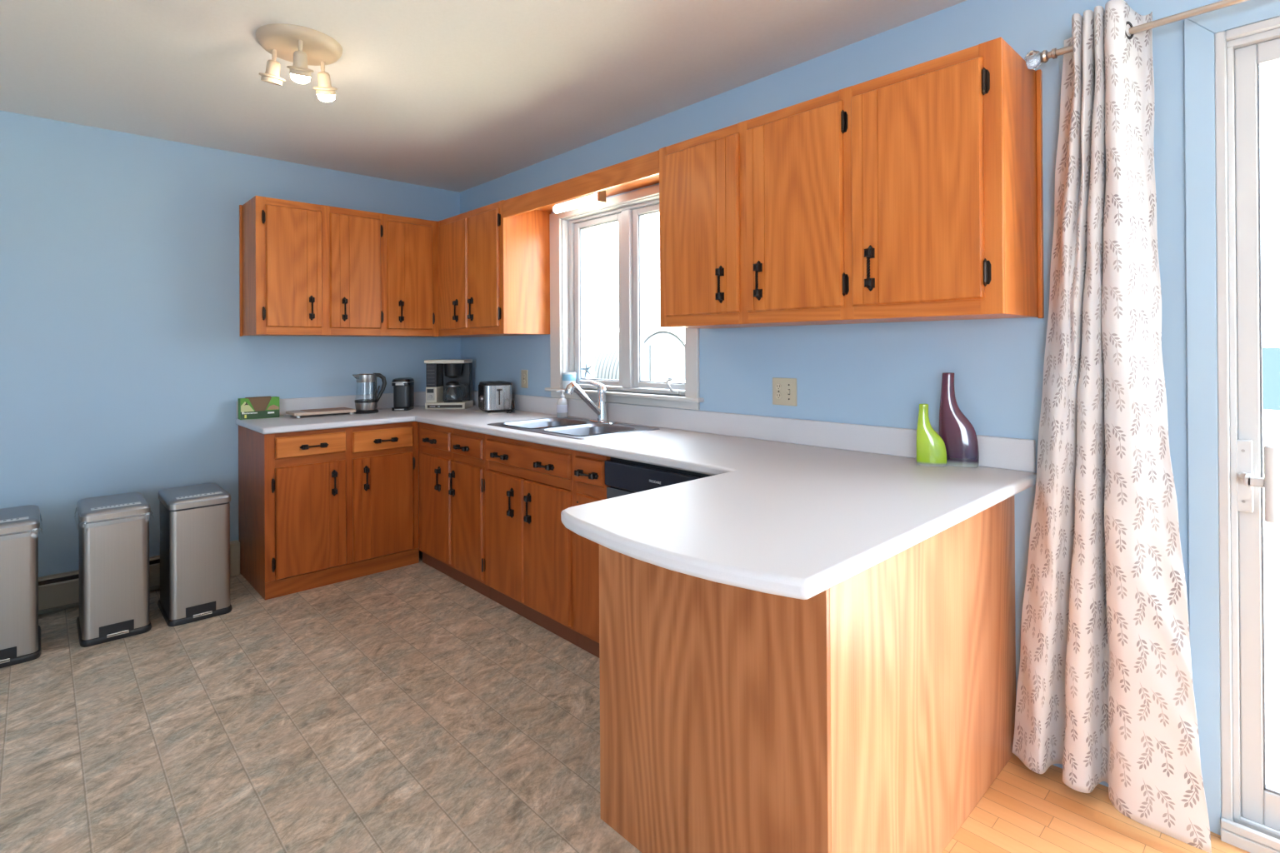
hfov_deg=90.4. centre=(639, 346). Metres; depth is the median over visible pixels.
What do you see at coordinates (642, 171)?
window valance
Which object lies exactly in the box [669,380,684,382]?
ground
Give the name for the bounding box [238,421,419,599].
base cabinet
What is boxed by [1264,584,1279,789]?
deck
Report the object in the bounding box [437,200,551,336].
upper cabinet
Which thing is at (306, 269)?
upper cabinet
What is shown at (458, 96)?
ceiling
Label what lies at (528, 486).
base cabinet
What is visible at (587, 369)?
starfish ornament
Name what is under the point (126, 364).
wall
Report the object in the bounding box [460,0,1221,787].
wall
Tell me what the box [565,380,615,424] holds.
faucet
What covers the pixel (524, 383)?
wall outlet
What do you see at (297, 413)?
cutting board
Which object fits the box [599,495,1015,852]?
base cabinet
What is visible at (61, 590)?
grille
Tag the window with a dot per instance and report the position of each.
(567, 227)
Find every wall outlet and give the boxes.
[520,370,528,388]
[772,377,796,406]
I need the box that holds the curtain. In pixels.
[1011,0,1211,852]
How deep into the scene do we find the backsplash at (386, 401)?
4.15 m
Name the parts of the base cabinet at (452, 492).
handle, drawer, cabinet door, handle, handle, rail, rail, rail, handle, drawer, cabinet door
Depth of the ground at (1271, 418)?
6.76 m
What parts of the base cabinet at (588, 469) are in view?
handle, rail, drawer, cabinet door, rail, rail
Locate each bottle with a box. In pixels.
[555,390,567,418]
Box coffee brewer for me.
[391,377,414,410]
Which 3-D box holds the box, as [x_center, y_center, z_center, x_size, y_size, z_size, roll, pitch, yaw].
[-2.279,0.363,3.804,0.204,0.126,0.065,0,0,-43]
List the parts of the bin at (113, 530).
lid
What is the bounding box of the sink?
[487,417,659,439]
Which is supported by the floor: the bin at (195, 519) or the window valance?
the bin at (195, 519)
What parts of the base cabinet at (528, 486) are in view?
handle, cabinet door, handle, handle, drawer, rail, rail, rail, handle, cabinet door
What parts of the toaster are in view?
control panel, power cord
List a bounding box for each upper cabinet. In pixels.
[239,195,475,337]
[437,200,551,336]
[659,37,1044,329]
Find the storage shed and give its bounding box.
[594,330,684,381]
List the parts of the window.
sash, sill, frame, sash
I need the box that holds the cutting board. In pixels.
[285,407,355,418]
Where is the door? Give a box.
[1214,15,1279,852]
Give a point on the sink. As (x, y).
(569, 427)
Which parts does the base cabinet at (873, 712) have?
panel, panel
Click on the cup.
(567, 377)
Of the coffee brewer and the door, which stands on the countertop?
the coffee brewer
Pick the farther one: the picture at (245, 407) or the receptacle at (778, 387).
the picture at (245, 407)
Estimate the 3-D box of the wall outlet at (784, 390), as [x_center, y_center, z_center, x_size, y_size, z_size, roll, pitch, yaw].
[0.612,0.191,2.706,0.016,0.117,0.121,0,0,-43]
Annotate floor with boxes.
[0,534,1249,852]
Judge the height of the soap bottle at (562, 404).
0.160 m
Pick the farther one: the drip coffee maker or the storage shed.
the storage shed
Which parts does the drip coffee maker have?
switch panel, water tank, lid, hot plate, carafe lid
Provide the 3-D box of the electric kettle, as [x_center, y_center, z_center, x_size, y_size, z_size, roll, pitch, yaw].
[-1.747,0.296,4.179,0.171,0.254,0.329,0,0,2]
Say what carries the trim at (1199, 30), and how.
attached to the wall at (880, 374)
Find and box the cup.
[561,372,575,389]
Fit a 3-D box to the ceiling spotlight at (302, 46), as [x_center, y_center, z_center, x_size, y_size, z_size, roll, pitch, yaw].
[-1.307,-1.081,2.452,0.299,0.180,0.296,0,0,-43]
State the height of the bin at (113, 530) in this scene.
0.601 m
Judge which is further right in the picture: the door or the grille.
the door
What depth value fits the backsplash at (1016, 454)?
2.67 m
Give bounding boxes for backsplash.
[236,391,425,419]
[472,390,1035,472]
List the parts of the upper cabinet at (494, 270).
cabinet door, handle, rail, rail, handle, cabinet door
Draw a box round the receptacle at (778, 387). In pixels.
[775,384,781,399]
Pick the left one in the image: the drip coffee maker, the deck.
the drip coffee maker
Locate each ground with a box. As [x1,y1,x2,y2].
[668,381,1279,587]
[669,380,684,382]
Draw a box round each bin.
[0,505,41,668]
[75,492,151,647]
[157,483,232,626]
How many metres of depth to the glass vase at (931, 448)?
2.14 m
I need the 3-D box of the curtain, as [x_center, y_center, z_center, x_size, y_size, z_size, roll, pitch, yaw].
[1.320,0.170,1.827,0.127,2.254,0.477,0,0,-39]
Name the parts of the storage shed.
shed door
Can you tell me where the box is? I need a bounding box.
[237,396,279,419]
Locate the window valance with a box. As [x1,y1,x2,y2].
[503,150,659,218]
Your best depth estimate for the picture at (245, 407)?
3.74 m
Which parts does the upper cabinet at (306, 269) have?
cabinet door, handle, handle, rail, rail, cabinet door, handle, cabinet door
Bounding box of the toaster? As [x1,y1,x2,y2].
[478,380,515,413]
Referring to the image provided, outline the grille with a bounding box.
[38,559,159,610]
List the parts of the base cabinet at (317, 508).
drawer, cabinet door, handle, handle, rail, rail, handle, drawer, cabinet door, handle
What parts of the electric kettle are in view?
pouring spout, lid, handle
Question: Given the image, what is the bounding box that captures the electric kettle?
[352,373,386,414]
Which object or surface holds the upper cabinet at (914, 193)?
attached to the wall at (880, 374)
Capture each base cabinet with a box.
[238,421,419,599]
[418,422,489,598]
[485,426,577,646]
[572,450,610,658]
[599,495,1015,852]
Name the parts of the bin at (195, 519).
lid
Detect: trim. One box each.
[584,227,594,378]
[1184,0,1279,835]
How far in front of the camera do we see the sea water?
81.53 m
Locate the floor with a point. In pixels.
(407, 709)
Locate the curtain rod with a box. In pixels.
[1024,0,1249,69]
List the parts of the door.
handle, grip arm, sliding panel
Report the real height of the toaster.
0.190 m
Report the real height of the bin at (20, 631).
0.601 m
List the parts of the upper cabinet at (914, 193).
cabinet door, handle, handle, cabinet door, rail, rail, handle, cabinet door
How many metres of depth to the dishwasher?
2.48 m
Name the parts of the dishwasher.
panel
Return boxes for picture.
[240,402,254,412]
[267,405,279,409]
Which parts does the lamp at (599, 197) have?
lamp rail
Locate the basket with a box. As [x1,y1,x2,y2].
[443,363,462,378]
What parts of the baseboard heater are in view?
plate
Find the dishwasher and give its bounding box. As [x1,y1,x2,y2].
[605,457,710,499]
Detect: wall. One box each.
[0,110,460,577]
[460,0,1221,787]
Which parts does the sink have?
bowl, bowl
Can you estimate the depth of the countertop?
1.66 m
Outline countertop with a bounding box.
[235,405,1036,599]
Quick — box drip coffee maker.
[424,359,473,409]
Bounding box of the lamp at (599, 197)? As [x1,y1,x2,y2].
[552,189,607,213]
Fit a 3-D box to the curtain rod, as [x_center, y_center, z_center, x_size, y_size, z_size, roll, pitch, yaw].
[2.116,-0.884,1.033,0.127,0.060,2.631,0,0,-43]
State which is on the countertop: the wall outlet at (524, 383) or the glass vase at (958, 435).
the glass vase at (958, 435)
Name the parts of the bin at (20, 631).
lid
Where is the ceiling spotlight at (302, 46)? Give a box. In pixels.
[255,23,342,101]
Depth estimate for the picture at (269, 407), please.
3.83 m
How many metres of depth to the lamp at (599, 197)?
3.49 m
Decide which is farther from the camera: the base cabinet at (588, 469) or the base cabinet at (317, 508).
the base cabinet at (317, 508)
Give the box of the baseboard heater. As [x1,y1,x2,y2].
[38,540,239,614]
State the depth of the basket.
4.32 m
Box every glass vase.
[916,404,946,466]
[938,372,979,467]
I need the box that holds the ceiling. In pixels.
[0,0,966,192]
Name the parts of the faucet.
spout, lever, plate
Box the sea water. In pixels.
[1262,347,1279,410]
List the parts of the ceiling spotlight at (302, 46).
lamp shade, swivel stem, swivel stem, lamp shade, bulb, swivel stem, lamp shade, bulb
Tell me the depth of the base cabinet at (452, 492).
3.57 m
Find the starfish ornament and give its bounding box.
[580,360,593,379]
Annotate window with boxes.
[545,185,704,409]

